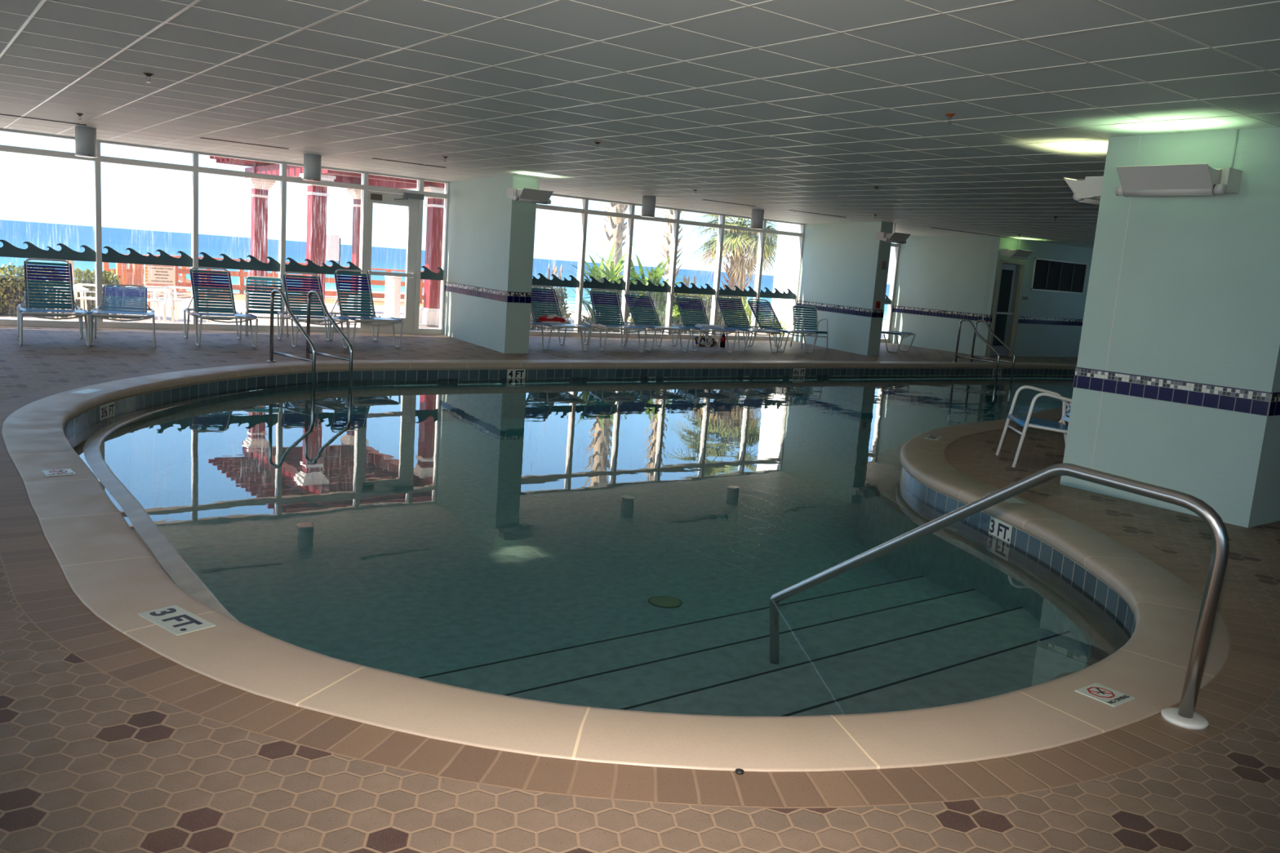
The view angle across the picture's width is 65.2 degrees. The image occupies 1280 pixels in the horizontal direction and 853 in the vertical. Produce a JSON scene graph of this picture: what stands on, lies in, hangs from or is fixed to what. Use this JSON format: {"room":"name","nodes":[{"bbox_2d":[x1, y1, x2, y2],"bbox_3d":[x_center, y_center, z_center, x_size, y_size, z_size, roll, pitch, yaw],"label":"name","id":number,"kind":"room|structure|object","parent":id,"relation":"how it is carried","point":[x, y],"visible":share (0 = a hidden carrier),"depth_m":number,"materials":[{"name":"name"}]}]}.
{"room":"indoor swimming pool","nodes":[
{"label":"indoor swimming pool","id":0,"kind":"room"},
{"bbox_2d":[443,173,537,353],"bbox_3d":[-2.564,-2.723,16.538,0.427,2.690,3.251,-1,10,-29],"label":"column","id":1,"kind":"structure","parent":0,"point":[490,247],"depth_m":15.74,"materials":[{"name":"green paint"}]},
{"bbox_2d":[0,128,449,334],"bbox_3d":[-10.241,-2.653,12.654,17.050,2.680,0.130,-3,11,-37],"label":"window","id":2,"kind":"structure","parent":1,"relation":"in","point":[7,250],"depth_m":15.37,"materials":[{"name":"clear glass"}]},
{"bbox_2d":[364,191,424,328],"bbox_3d":[-4.217,-2.797,17.119,0.965,2.385,0.170,-3,11,-37],"label":"door","id":3,"kind":"structure","parent":2,"relation":"attached to","point":[411,200],"depth_m":17.21,"materials":[{"name":"white metal"}]},
{"bbox_2d":[506,177,553,204],"bbox_3d":[-1.601,-3.520,14.839,0.612,0.403,0.407,-3,11,-37],"label":"uplight","id":4,"kind":"object","parent":1,"relation":"attached to","point":[525,194],"visible":1,"depth_m":14.74,"materials":[{"name":"white metal"}]},
{"bbox_2d":[0,0,1279,248],"bbox_3d":[3.414,-2.536,8.636,34.400,0.353,22.750,-3,11,-37],"label":"ceiling","id":5,"kind":"structure","parent":0,"point":[776,107],"depth_m":6.92,"materials":[{"name":"tile"}]},
{"bbox_2d":[0,113,86,125],"bbox_3d":[-7.676,-3.623,11.480,2.350,0.008,0.070,-3,11,-37],"label":"ceiling vent","id":6,"kind":"object","parent":5,"relation":"in","point":[0,113],"visible":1,"depth_m":11.90,"materials":[{"name":"black metal"}]},
{"bbox_2d":[75,125,97,157],"bbox_3d":[-6.947,-3.566,12.555,0.248,0.356,0.248,-3,11,-37],"label":"ceiling light","id":7,"kind":"object","parent":5,"relation":"in","point":[85,136],"visible":1,"depth_m":12.46,"materials":[{"name":"grey paint"}]},
{"bbox_2d":[200,137,288,149],"bbox_3d":[-5.147,-3.694,13.066,1.100,0.008,0.070,-3,11,-37],"label":"ceiling vent","id":8,"kind":"object","parent":5,"relation":"in","point":[201,137],"visible":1,"depth_m":13.03,"materials":[{"name":"black metal"}]},
{"bbox_2d":[302,153,321,182],"bbox_3d":[-4.618,-3.647,14.115,0.248,0.356,0.248,-3,11,-37],"label":"ceiling light","id":9,"kind":"object","parent":5,"relation":"in","point":[312,162],"visible":1,"depth_m":14.02,"materials":[{"name":"grey paint"}]},
{"bbox_2d":[372,157,446,168],"bbox_3d":[-3.268,-3.744,14.227,1.100,0.008,0.070,-3,11,-37],"label":"ceiling vent","id":10,"kind":"object","parent":5,"relation":"in","point":[373,157],"visible":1,"depth_m":14.19,"materials":[{"name":"black metal"}]},
{"bbox_2d":[640,195,656,217],"bbox_3d":[0.150,-3.845,17.501,0.248,0.356,0.248,-3,11,-37],"label":"ceiling light","id":11,"kind":"object","parent":5,"relation":"in","point":[648,206],"visible":1,"depth_m":17.41,"materials":[{"name":"grey paint"}]},
{"bbox_2d":[750,208,764,229],"bbox_3d":[2.230,-3.943,19.059,0.248,0.356,0.248,-3,11,-37],"label":"ceiling light","id":12,"kind":"object","parent":5,"relation":"in","point":[757,215],"visible":1,"depth_m":18.96,"materials":[{"name":"grey paint"}]},
{"bbox_2d":[0,326,1279,852],"bbox_3d":[3.180,0.256,9.126,34.000,0.001,22.450,-3,11,-37],"label":"floor","id":13,"kind":"structure","parent":0,"point":[109,744],"depth_m":2.99,"materials":[{"name":"tile"}]},
{"bbox_2d":[17,257,90,346],"bbox_3d":[-7.353,-1.565,12.519,0.732,0.997,1.659,-2,11,-33],"label":"chaise lounge","id":14,"kind":"object","parent":13,"relation":"on","point":[37,302],"visible":1,"depth_m":12.87,"materials":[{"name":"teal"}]},
{"bbox_2d":[62,354,157,355],"bbox_3d":[-7.597,-0.769,10.597,6.600,0.002,0.030,-3,11,-37],"label":"drain","id":15,"kind":"object","parent":13,"relation":"on","point":[62,354],"visible":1,"depth_m":11.65,"materials":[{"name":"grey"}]},
{"bbox_2d":[89,284,155,348],"bbox_3d":[-6.742,-1.460,13.092,0.732,0.697,1.864,0,10,-26],"label":"chaise lounge","id":16,"kind":"object","parent":13,"relation":"on","point":[123,299],"visible":0.99,"depth_m":13.35,"materials":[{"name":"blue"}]},
{"bbox_2d":[183,266,257,347],"bbox_3d":[-5.801,-1.659,13.803,0.732,0.997,1.659,-2,11,-32],"label":"chaise lounge","id":17,"kind":"object","parent":13,"relation":"on","point":[207,310],"visible":1,"depth_m":14.14,"materials":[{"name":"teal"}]},
{"bbox_2d":[244,275,288,337],"bbox_3d":[-5.768,-1.855,15.438,0.612,0.877,0.727,0,10,-25],"label":"chaise lounge","id":18,"kind":"object","parent":13,"relation":"on","point":[248,277],"visible":0.68,"depth_m":15.59,"materials":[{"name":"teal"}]},
{"bbox_2d":[276,271,350,348],"bbox_3d":[-4.761,-1.700,14.529,0.732,0.997,1.659,-1,11,-30],"label":"chaise lounge","id":19,"kind":"object","parent":13,"relation":"on","point":[313,314],"visible":0.84,"depth_m":14.88,"materials":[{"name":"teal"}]},
{"bbox_2d":[327,269,403,348],"bbox_3d":[-4.175,-1.795,15.128,0.732,1.079,1.647,-2,11,-32],"label":"chaise lounge","id":20,"kind":"object","parent":13,"relation":"on","point":[348,312],"visible":0.88,"depth_m":15.45,"materials":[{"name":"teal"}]},
{"bbox_2d":[529,284,591,351],"bbox_3d":[-1.440,-1.832,16.858,0.732,0.997,1.659,0,10,-26],"label":"chaise lounge","id":21,"kind":"object","parent":13,"relation":"on","point":[555,309],"visible":0.77,"depth_m":17.21,"materials":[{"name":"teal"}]},
{"bbox_2d":[537,314,570,324],"bbox_3d":[-1.436,-1.795,16.838,0.559,0.190,0.468,3,9,-9],"label":"bundle","id":22,"kind":"object","parent":21,"relation":"on","point":[554,318],"visible":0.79,"depth_m":16.72,"materials":[{"name":"red fabric"}]},
{"bbox_2d":[2,360,1229,772],"bbox_3d":[4.987,0.432,12.601,21.905,1.210,11.291,-3,11,-37],"label":"swimming pool","id":23,"kind":"object","parent":13,"relation":"in","point":[580,560],"visible":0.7,"depth_m":7.00,"materials":[{"name":"concrete"}]},
{"bbox_2d":[41,468,75,476],"bbox_3d":[-3.447,0.272,5.939,0.150,0.005,0.155,-3,12,-40],"label":"marker","id":24,"kind":"object","parent":23,"relation":"on","point":[68,471],"visible":1,"depth_m":5.93,"materials":[{"name":"grey tile"}]},
{"bbox_2d":[71,388,102,393],"bbox_3d":[-4.928,-0.313,8.931,0.140,0.004,0.280,4,9,1],"label":"depth marker","id":25,"kind":"object","parent":23,"relation":"on","point":[88,390],"visible":1,"depth_m":8.93,"materials":[{"name":"grey tile"}]},
{"bbox_2d":[99,401,115,421],"bbox_3d":[-4.741,-0.137,8.917,0.004,0.135,0.290,3,9,-5],"label":"depth marker","id":26,"kind":"object","parent":23,"relation":"on","point":[107,411],"visible":1,"depth_m":8.91,"materials":[{"name":"grey tile"}]},
{"bbox_2d":[137,604,215,635],"bbox_3d":[-1.768,0.736,3.818,0.295,0.004,0.150,11,11,36],"label":"depth marker","id":27,"kind":"object","parent":23,"relation":"on","point":[175,620],"visible":1,"depth_m":3.81,"materials":[{"name":"grey tile"}]},
{"bbox_2d":[266,288,353,432],"bbox_3d":[-3.973,-0.813,12.014,0.996,1.601,0.604,12,12,40],"label":"pool ladder","id":28,"kind":"object","parent":23,"relation":"attached to","point":[307,335],"visible":1,"depth_m":11.94,"materials":[{"name":"silver metal"}]},
{"bbox_2d":[506,368,525,378],"bbox_3d":[-1.727,-0.731,13.979,0.290,0.135,0.004,-3,11,-37],"label":"depth marker","id":29,"kind":"object","parent":23,"relation":"on","point":[511,373],"visible":1,"depth_m":13.97,"materials":[{"name":"grey tile"}]},
{"bbox_2d":[101,381,1089,677],"bbox_3d":[4.875,0.468,12.753,21.306,0.775,10.331,-3,11,-37],"label":"basin","id":30,"kind":"object","parent":23,"relation":"in","point":[455,529],"depth_m":8.17,"materials":[{"name":"liquid"}]},
{"bbox_2d":[792,368,805,375],"bbox_3d":[2.747,-0.935,17.274,0.290,0.135,0.004,-2,11,-35],"label":"depth marker","id":31,"kind":"object","parent":23,"relation":"on","point":[797,371],"visible":1,"depth_m":17.27,"materials":[{"name":"grey tile"}]},
{"bbox_2d":[954,319,1015,378],"bbox_3d":[6.863,-1.307,19.993,0.640,1.601,1.040,-3,11,-37],"label":"pool ladder","id":32,"kind":"object","parent":23,"relation":"attached to","point":[997,361],"visible":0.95,"depth_m":19.95,"materials":[{"name":"silver metal"}]},
{"bbox_2d":[769,462,1229,729],"bbox_3d":[1.345,0.768,4.356,0.200,1.446,2.181,-3,11,-37],"label":"grab rail","id":33,"kind":"object","parent":23,"relation":"attached to","point":[1184,716],"visible":0.99,"depth_m":3.62,"materials":[{"name":"silver metal"}]},
{"bbox_2d":[988,515,1012,545],"bbox_3d":[2.479,0.716,6.894,0.004,0.135,0.270,2,9,-11],"label":"depth marker","id":34,"kind":"object","parent":23,"relation":"on","point":[999,530],"visible":1,"depth_m":6.89,"materials":[{"name":"grey tile"}]},
{"bbox_2d":[986,493,1026,503],"bbox_3d":[2.634,0.517,7.204,0.140,0.004,0.290,2,9,-11],"label":"depth marker","id":35,"kind":"object","parent":23,"relation":"on","point":[1011,500],"visible":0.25,"depth_m":7.12,"materials":[{"name":"grey tile"}]},
{"bbox_2d":[1075,682,1135,706],"bbox_3d":[1.741,1.003,3.749,0.150,0.005,0.155,-3,11,-37],"label":"marker","id":36,"kind":"object","parent":23,"relation":"on","point":[1109,696],"visible":1,"depth_m":3.74,"materials":[{"name":"grey tile"}]},
{"bbox_2d":[584,288,647,352],"bbox_3d":[-0.451,-1.869,17.538,0.732,0.997,1.659,1,10,-18],"label":"chaise lounge","id":37,"kind":"object","parent":13,"relation":"on","point":[598,322],"visible":1,"depth_m":17.92,"materials":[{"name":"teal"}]},
{"bbox_2d":[622,292,691,351],"bbox_3d":[0.255,-1.916,18.276,0.732,0.956,1.700,0,10,-25],"label":"chaise lounge","id":38,"kind":"object","parent":13,"relation":"on","point":[648,323],"visible":0.89,"depth_m":18.63,"materials":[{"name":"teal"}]},
{"bbox_2d":[671,295,737,353],"bbox_3d":[1.171,-1.935,18.811,0.732,0.956,1.700,1,10,-19],"label":"chaise lounge","id":39,"kind":"object","parent":13,"relation":"on","point":[691,325],"visible":0.93,"depth_m":19.20,"materials":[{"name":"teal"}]},
{"bbox_2d":[694,324,722,328],"bbox_3d":[1.271,-1.856,18.553,0.420,0.046,0.300,1,10,-20],"label":"folded cloth","id":40,"kind":"object","parent":39,"relation":"on","point":[703,326],"visible":1,"depth_m":18.44,"materials":[{"name":"white fabric"}]},
{"bbox_2d":[693,333,717,346],"bbox_3d":[1.277,-1.704,19.738,0.601,0.302,0.306,-3,11,-37],"label":"bag","id":41,"kind":"object","parent":13,"relation":"on","point":[702,343],"visible":0.88,"depth_m":19.62,"materials":[{"name":"fabric"}]},
{"bbox_2d":[720,332,725,347],"bbox_3d":[1.628,-1.711,19.620,0.107,0.322,0.107,-3,11,-37],"label":"drink bottle","id":42,"kind":"object","parent":13,"relation":"on","point":[722,340],"visible":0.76,"depth_m":19.59,"materials":[{"name":"red plastic"}]},
{"bbox_2d":[712,295,782,353],"bbox_3d":[2.056,-2.007,19.526,0.732,0.997,1.659,0,10,-23],"label":"chaise lounge","id":43,"kind":"object","parent":13,"relation":"on","point":[733,326],"visible":0.94,"depth_m":19.89,"materials":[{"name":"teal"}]},
{"bbox_2d":[745,298,817,353],"bbox_3d":[2.799,-2.030,20.142,0.732,0.956,1.700,-1,10,-28],"label":"chaise lounge","id":44,"kind":"object","parent":13,"relation":"on","point":[762,325],"visible":0.89,"depth_m":20.49,"materials":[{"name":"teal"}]},
{"bbox_2d":[790,305,827,350],"bbox_3d":[3.569,-2.081,21.075,0.612,0.877,0.727,2,9,-15],"label":"armchair","id":45,"kind":"object","parent":13,"relation":"on","point":[797,318],"visible":0.8,"depth_m":21.27,"materials":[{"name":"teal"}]},
{"bbox_2d":[881,330,915,352],"bbox_3d":[5.231,-2.214,22.254,1.659,0.997,0.732,10,11,34],"label":"chaise lounge","id":46,"kind":"object","parent":13,"relation":"on","point":[900,333],"visible":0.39,"depth_m":21.78,"materials":[{"name":"grey metal"}]},
{"bbox_2d":[995,385,1071,467],"bbox_3d":[3.599,-0.092,8.735,0.727,0.877,0.612,5,9,6],"label":"armchair","id":47,"kind":"object","parent":13,"relation":"on","point":[1025,422],"visible":0.51,"depth_m":8.76,"materials":[{"name":"white"}]},
{"bbox_2d":[793,221,893,355],"bbox_3d":[4.295,-3.049,21.675,0.356,2.690,3.423,1,10,-19],"label":"column","id":48,"kind":"structure","parent":0,"point":[842,274],"depth_m":21.06,"materials":[{"name":"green paint"}]},
{"bbox_2d":[528,193,804,341],"bbox_3d":[0.273,-3.153,20.528,8.440,2.680,0.130,-3,11,-37],"label":"window","id":49,"kind":"structure","parent":48,"relation":"in","point":[624,285],"depth_m":20.70,"materials":[{"name":"white metal"}]},
{"bbox_2d":[875,222,911,244],"bbox_3d":[5.038,-3.836,19.810,0.612,0.403,0.407,-3,11,-37],"label":"uplight","id":50,"kind":"object","parent":48,"relation":"attached to","point":[895,237],"visible":1,"depth_m":19.71,"materials":[{"name":"white metal"}]},
{"bbox_2d":[888,235,1004,355],"bbox_3d":[7.259,-3.194,23.919,0.388,2.690,3.171,-1,11,-31],"label":"wall","id":51,"kind":"structure","parent":0,"point":[941,281],"depth_m":23.69,"materials":[{"name":"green paint"}]},
{"bbox_2d":[880,243,900,342],"bbox_3d":[5.144,-3.385,24.176,3.020,2.680,0.130,-3,11,-37],"label":"window","id":52,"kind":"structure","parent":51,"relation":"in","point":[890,300],"depth_m":25.03,"materials":[{"name":"glass"}]},
{"bbox_2d":[993,263,1012,345],"bbox_3d":[8.454,-3.521,26.551,4.400,2.670,0.200,-3,11,-37],"label":"window","id":53,"kind":"structure","parent":0,"point":[1006,275],"depth_m":27.67,"materials":[{"name":"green glass"}]},
{"bbox_2d":[977,236,1093,356],"bbox_3d":[9.899,-3.019,24.094,5.070,2.670,0.210,-3,11,-37],"label":"wall","id":54,"kind":"structure","parent":0,"point":[1050,323],"depth_m":23.83,"materials":[{"name":"green paint"}]},
{"bbox_2d":[986,258,1026,356],"bbox_3d":[8.314,-2.704,22.933,0.980,2.190,0.230,-3,11,-37],"label":"door","id":55,"kind":"structure","parent":54,"relation":"in","point":[1018,268],"depth_m":23.02,"materials":[{"name":"beige"}]},
{"bbox_2d":[1000,240,1033,259],"bbox_3d":[8.466,-3.985,22.419,0.712,0.443,0.407,-3,11,-37],"label":"uplight","id":56,"kind":"object","parent":54,"relation":"attached to","point":[1018,254],"visible":1,"depth_m":22.30,"materials":[{"name":"white metal"}]},
{"bbox_2d":[1030,257,1088,293],"bbox_3d":[10.036,-3.588,23.934,2.260,0.740,0.031,-3,11,-37],"label":"window","id":57,"kind":"structure","parent":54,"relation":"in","point":[1048,275],"depth_m":23.90,"materials":[{"name":"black glass"}]},
{"bbox_2d":[1059,127,1279,528],"bbox_3d":[4.375,-0.774,7.581,1.360,2.690,1.410,-3,11,-37],"label":"column","id":58,"kind":"structure","parent":0,"point":[1176,386],"depth_m":7.12,"materials":[{"name":"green paint"}]},
{"bbox_2d":[1063,176,1103,205],"bbox_3d":[3.686,-1.992,7.937,0.612,0.463,0.407,-3,11,-37],"label":"uplight","id":59,"kind":"object","parent":58,"relation":"attached to","point":[1088,190],"visible":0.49,"depth_m":7.79,"materials":[{"name":"white metal"}]},
{"bbox_2d":[1115,128,1242,196],"bbox_3d":[3.713,-1.830,6.943,0.407,0.463,0.732,-3,11,-37],"label":"uplight","id":60,"kind":"object","parent":58,"relation":"attached to","point":[1193,179],"visible":1,"depth_m":6.82,"materials":[{"name":"white metal"}]},
{"label":"outside","id":61,"kind":"structure","parent":0,"visible":0},
{"bbox_2d":[52,289,885,324],"bbox_3d":[-1.122,-9.481,84.369,500.000,2.900,57.000,-3,11,-37],"label":"ground","id":62,"kind":"structure","parent":61,"point":[583,311],"depth_m":77.43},
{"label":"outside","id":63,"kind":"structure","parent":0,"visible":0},
{"bbox_3d":[-7.370,-3.993,34.629,90.000,1.165,15.500,-3,11,-37],"label":"planting","id":64,"kind":"object","parent":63,"visible":0},
{"bbox_2d":[132,263,143,287],"bbox_3d":[-11.125,-3.240,22.195,0.220,0.885,0.220,-3,11,-37],"label":"gate post","id":65,"kind":"object","parent":64,"relation":"on","point":[138,268],"visible":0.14,"depth_m":22.11,"materials":[{"name":"orange wood"}]},
{"bbox_2d":[126,272,137,297],"bbox_3d":[-11.172,-3.058,21.944,0.040,0.600,0.461,6,9,12],"label":"wooden gate","id":66,"kind":"object","parent":65,"relation":"attached to","point":[131,278],"visible":0.43,"depth_m":21.95,"materials":[{"name":"orange wood"}]},
{"bbox_2d":[178,266,230,298],"bbox_3d":[-13.778,-4.210,31.819,0.160,2.382,13.167,1,10,-16],"label":"wooden railing","id":67,"kind":"object","parent":64,"relation":"on","point":[183,278],"visible":0.02,"depth_m":27.27,"materials":[{"name":"orange wood"}]},
{"bbox_2d":[150,290,423,306],"bbox_3d":[-9.021,-3.282,25.694,9.400,0.001,3.000,-3,11,-37],"label":"deck","id":68,"kind":"object","parent":64,"relation":"on","point":[237,296],"depth_m":25.54,"materials":[{"name":"orange wood"}]},
{"bbox_2d":[102,254,178,291],"bbox_3d":[-11.682,-3.539,23.554,0.160,0.982,3.500,4,9,-1],"label":"wooden railing","id":69,"kind":"object","parent":68,"relation":"on","point":[105,264],"visible":0.24,"depth_m":22.95,"materials":[{"name":"orange wood"}]},
{"bbox_2d":[178,255,306,294],"bbox_3d":[-10.486,-3.903,26.358,3.400,0.982,0.160,-3,11,-37],"label":"wooden railing","id":70,"kind":"object","parent":68,"relation":"on","point":[242,287],"visible":0.26,"depth_m":26.29,"materials":[{"name":"orange wood"}]},
{"bbox_2d":[324,265,424,302],"bbox_3d":[-6.931,-3.834,27.543,3.900,0.982,0.160,-3,11,-37],"label":"wooden railing","id":71,"kind":"object","parent":68,"relation":"on","point":[327,293],"visible":0.12,"depth_m":27.35,"materials":[{"name":"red wood"}]},
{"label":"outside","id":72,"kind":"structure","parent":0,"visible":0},
{"bbox_2d":[0,297,885,338],"bbox_3d":[-0.311,-2.572,25.294,90.000,0.001,8.050,-3,11,-37],"label":"ground","id":73,"kind":"structure","parent":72,"point":[240,306],"depth_m":19.77,"materials":[{"name":"white concrete"}]},
{"bbox_2d":[0,262,66,315],"bbox_3d":[-12.913,-2.096,13.993,8.558,0.870,1.305,-3,11,-37],"label":"hedge","id":74,"kind":"object","parent":73,"relation":"on","point":[12,287],"visible":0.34,"depth_m":15.78,"materials":[{"name":"green plant"}]},
{"bbox_2d":[66,260,74,317],"bbox_3d":[-9.149,-2.211,16.082,0.100,0.980,0.100,-3,11,-37],"label":"bollard","id":75,"kind":"object","parent":73,"relation":"on","point":[71,262],"visible":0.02,"depth_m":16.02,"materials":[{"name":"beige wood"}]},
{"bbox_2d":[53,286,88,318],"bbox_3d":[-8.935,-1.928,15.732,0.420,0.506,0.500,-3,11,-37],"label":"patio table","id":76,"kind":"object","parent":73,"relation":"on","point":[77,288],"visible":0.26,"depth_m":15.65,"materials":[{"name":"white paint"}]},
{"bbox_2d":[63,267,120,316],"bbox_3d":[-9.146,-2.251,16.785,0.863,0.818,1.046,-3,11,-37],"label":"hedge","id":77,"kind":"object","parent":73,"relation":"on","point":[89,277],"visible":0.41,"depth_m":16.50,"materials":[{"name":"green plant"}]},
{"bbox_2d":[71,283,119,321],"bbox_3d":[-8.384,-1.907,15.442,0.544,0.600,0.624,1,10,-17],"label":"patio chair","id":78,"kind":"object","parent":73,"relation":"on","point":[82,297],"visible":0.5,"depth_m":15.17,"materials":[{"name":"white paint"}]},
{"bbox_2d":[115,262,126,286],"bbox_3d":[-11.206,-3.157,21.641,0.220,0.885,0.220,-3,11,-37],"label":"gate post","id":79,"kind":"object","parent":73,"relation":"on","point":[121,268],"visible":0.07,"depth_m":21.55,"materials":[{"name":"orange wood"}]},
{"bbox_2d":[131,288,160,319],"bbox_3d":[-8.437,-2.070,16.844,0.600,0.506,0.500,-3,11,-37],"label":"patio table","id":80,"kind":"object","parent":73,"relation":"on","point":[148,290],"visible":0.32,"depth_m":16.83,"materials":[{"name":"white paint"}]},
{"bbox_2d":[120,286,174,323],"bbox_3d":[-7.824,-1.943,15.923,0.624,0.600,0.544,10,11,32],"label":"patio chair","id":81,"kind":"object","parent":73,"relation":"on","point":[153,300],"visible":0.59,"depth_m":15.96,"materials":[{"name":"white paint"}]},
{"bbox_2d":[144,264,175,310],"bbox_3d":[-9.216,-2.736,19.215,0.545,0.970,0.103,-3,11,-37],"label":"warning sign","id":82,"kind":"object","parent":73,"relation":"on","point":[154,275],"visible":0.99,"depth_m":19.15,"materials":[{"name":"white wood"}]},
{"bbox_2d":[146,265,173,285],"bbox_3d":[-9.176,-2.894,19.148,0.480,0.400,0.002,-3,11,-37],"label":"print","id":83,"kind":"object","parent":82,"relation":"attached to","point":[156,275],"depth_m":19.15,"materials":[{"name":"white"}]},
{"bbox_2d":[163,285,208,322],"bbox_3d":[-7.491,-2.019,16.543,0.544,0.600,0.624,3,9,-7],"label":"patio chair","id":84,"kind":"object","parent":73,"relation":"on","point":[175,300],"visible":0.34,"depth_m":16.27,"materials":[{"name":"white paint"}]},
{"bbox_2d":[209,155,444,325],"bbox_3d":[-6.171,-3.873,20.531,3.780,3.170,5.200,-3,11,-37],"label":"pergola","id":85,"kind":"object","parent":73,"relation":"on","point":[317,195],"visible":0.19,"depth_m":19.88,"materials":[{"name":"red paint"}]},
{"bbox_2d":[325,234,340,306],"bbox_3d":[-7.442,-3.760,24.114,0.430,1.690,0.040,-3,11,-37],"label":"notice board","id":86,"kind":"object","parent":73,"relation":"on","point":[332,242],"visible":0.61,"depth_m":24.04,"materials":[{"name":"white paint"}]},
{"bbox_2d":[383,275,401,317],"bbox_3d":[-4.894,-2.547,19.813,0.380,0.970,0.380,-3,11,-37],"label":"waste bin","id":87,"kind":"object","parent":73,"relation":"on","point":[393,283],"visible":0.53,"depth_m":19.69,"materials":[{"name":"white paint"}]},
{"bbox_2d":[531,286,568,326],"bbox_3d":[-2.608,-2.679,21.922,2.128,0.983,1.058,-3,11,-37],"label":"hedge","id":88,"kind":"object","parent":73,"relation":"on","point":[559,291],"visible":0.1,"depth_m":22.10,"materials":[{"name":"green plant"}]},
{"bbox_2d":[529,301,571,330],"bbox_3d":[-2.123,-2.337,21.069,1.505,0.643,1.192,-3,11,-37],"label":"bush","id":89,"kind":"object","parent":73,"relation":"on","point":[564,315],"visible":0.12,"depth_m":21.01,"materials":[{"name":"green plant"}]},
{"bbox_2d":[546,264,562,289],"bbox_3d":[-1.997,-3.065,23.171,0.345,1.404,0.324,-3,11,-37],"label":"oats","id":90,"kind":"object","parent":73,"relation":"on","point":[554,270],"visible":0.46,"depth_m":23.02,"materials":[{"name":"white"}]},
{"bbox_2d":[572,315,627,333],"bbox_3d":[-0.821,-2.179,21.319,1.263,0.459,1.064,-3,11,-37],"label":"bush","id":91,"kind":"object","parent":73,"relation":"on","point":[592,318],"visible":0.31,"depth_m":21.05,"materials":[{"name":"green plant"}]},
{"bbox_2d":[560,240,664,321],"bbox_3d":[-0.713,-3.176,22.352,2.597,2.077,2.236,3,9,-5],"label":"shrub","id":92,"kind":"object","parent":73,"relation":"on","point":[611,273],"visible":0.33,"depth_m":22.18,"materials":[{"name":"green plant"}]},
{"bbox_2d":[600,201,634,319],"bbox_3d":[-0.473,-6.228,24.399,0.830,7.508,0.829,8,10,23],"label":"palm tree","id":93,"kind":"object","parent":73,"relation":"on","point":[616,225],"visible":0.23,"depth_m":24.53,"materials":[{"name":"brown plant"}]},
{"bbox_2d":[617,253,696,331],"bbox_3d":[0.307,-3.203,23.326,2.490,1.967,1.851,7,9,16],"label":"shrub","id":94,"kind":"object","parent":73,"relation":"on","point":[655,275],"visible":0.34,"depth_m":23.05,"materials":[{"name":"green plant"}]},
{"bbox_2d":[657,208,684,283],"bbox_3d":[0.967,-6.503,26.765,0.803,7.503,0.731,-3,11,-37],"label":"palm tree","id":95,"kind":"object","parent":73,"relation":"on","point":[667,251],"visible":0.29,"depth_m":26.93,"materials":[{"name":"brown plant"}]},
{"bbox_2d":[655,302,693,333],"bbox_3d":[0.676,-2.385,22.385,1.011,0.738,0.959,-3,11,-37],"label":"shrub","id":96,"kind":"object","parent":73,"relation":"on","point":[676,313],"visible":0.41,"depth_m":22.40,"materials":[{"name":"green plant"}]},
{"bbox_2d":[627,292,728,329],"bbox_3d":[0.962,-2.911,24.742,2.657,1.045,1.068,-3,11,-37],"label":"hedge","id":97,"kind":"object","parent":73,"relation":"on","point":[707,303],"visible":0.19,"depth_m":24.77,"materials":[{"name":"green plant"}]},
{"bbox_2d":[664,308,711,333],"bbox_3d":[1.148,-2.494,23.656,1.508,0.615,1.180,-3,11,-37],"label":"bush","id":98,"kind":"object","parent":73,"relation":"on","point":[708,313],"visible":0.09,"depth_m":23.49,"materials":[{"name":"green plant"}]},
{"bbox_2d":[683,275,696,287],"bbox_3d":[1.221,-3.243,25.880,0.343,1.357,0.266,-3,11,-37],"label":"oats","id":99,"kind":"object","parent":73,"relation":"on","point":[686,281],"visible":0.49,"depth_m":25.78,"materials":[{"name":"white"}]},
{"bbox_2d":[683,213,777,297],"bbox_3d":[2.608,-4.484,26.410,2.938,3.909,3.330,-5,13,-44],"label":"palm tree","id":100,"kind":"object","parent":73,"relation":"on","point":[739,243],"visible":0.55,"depth_m":25.86,"materials":[{"name":"green plant"}]},
{"bbox_2d":[720,290,746,331],"bbox_3d":[2.292,-3.015,25.855,0.874,1.088,0.818,-3,11,-37],"label":"hedge","id":101,"kind":"object","parent":73,"relation":"on","point":[740,297],"visible":0.14,"depth_m":25.63,"materials":[{"name":"green plant"}]},
{"bbox_2d":[720,297,774,335],"bbox_3d":[2.667,-2.753,24.467,1.494,1.074,1.562,-3,11,-37],"label":"clump","id":102,"kind":"object","parent":73,"relation":"on","point":[748,310],"visible":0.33,"depth_m":24.36,"materials":[{"name":"green plant"}]},
{"bbox_2d":[770,222,799,336],"bbox_3d":[4.320,-5.201,24.769,1.420,6.050,1.000,-3,11,-37],"label":"wall","id":103,"kind":"structure","parent":73,"relation":"on","point":[787,246],"depth_m":24.67,"materials":[{"name":"white paint"}]},
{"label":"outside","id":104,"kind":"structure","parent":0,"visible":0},
{"bbox_2d":[0,219,890,321],"bbox_3d":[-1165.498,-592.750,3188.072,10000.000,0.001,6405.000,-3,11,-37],"label":"sea","id":105,"kind":"structure","parent":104,"point":[42,235],"depth_m":418.77,"materials":[{"name":"liquid"}]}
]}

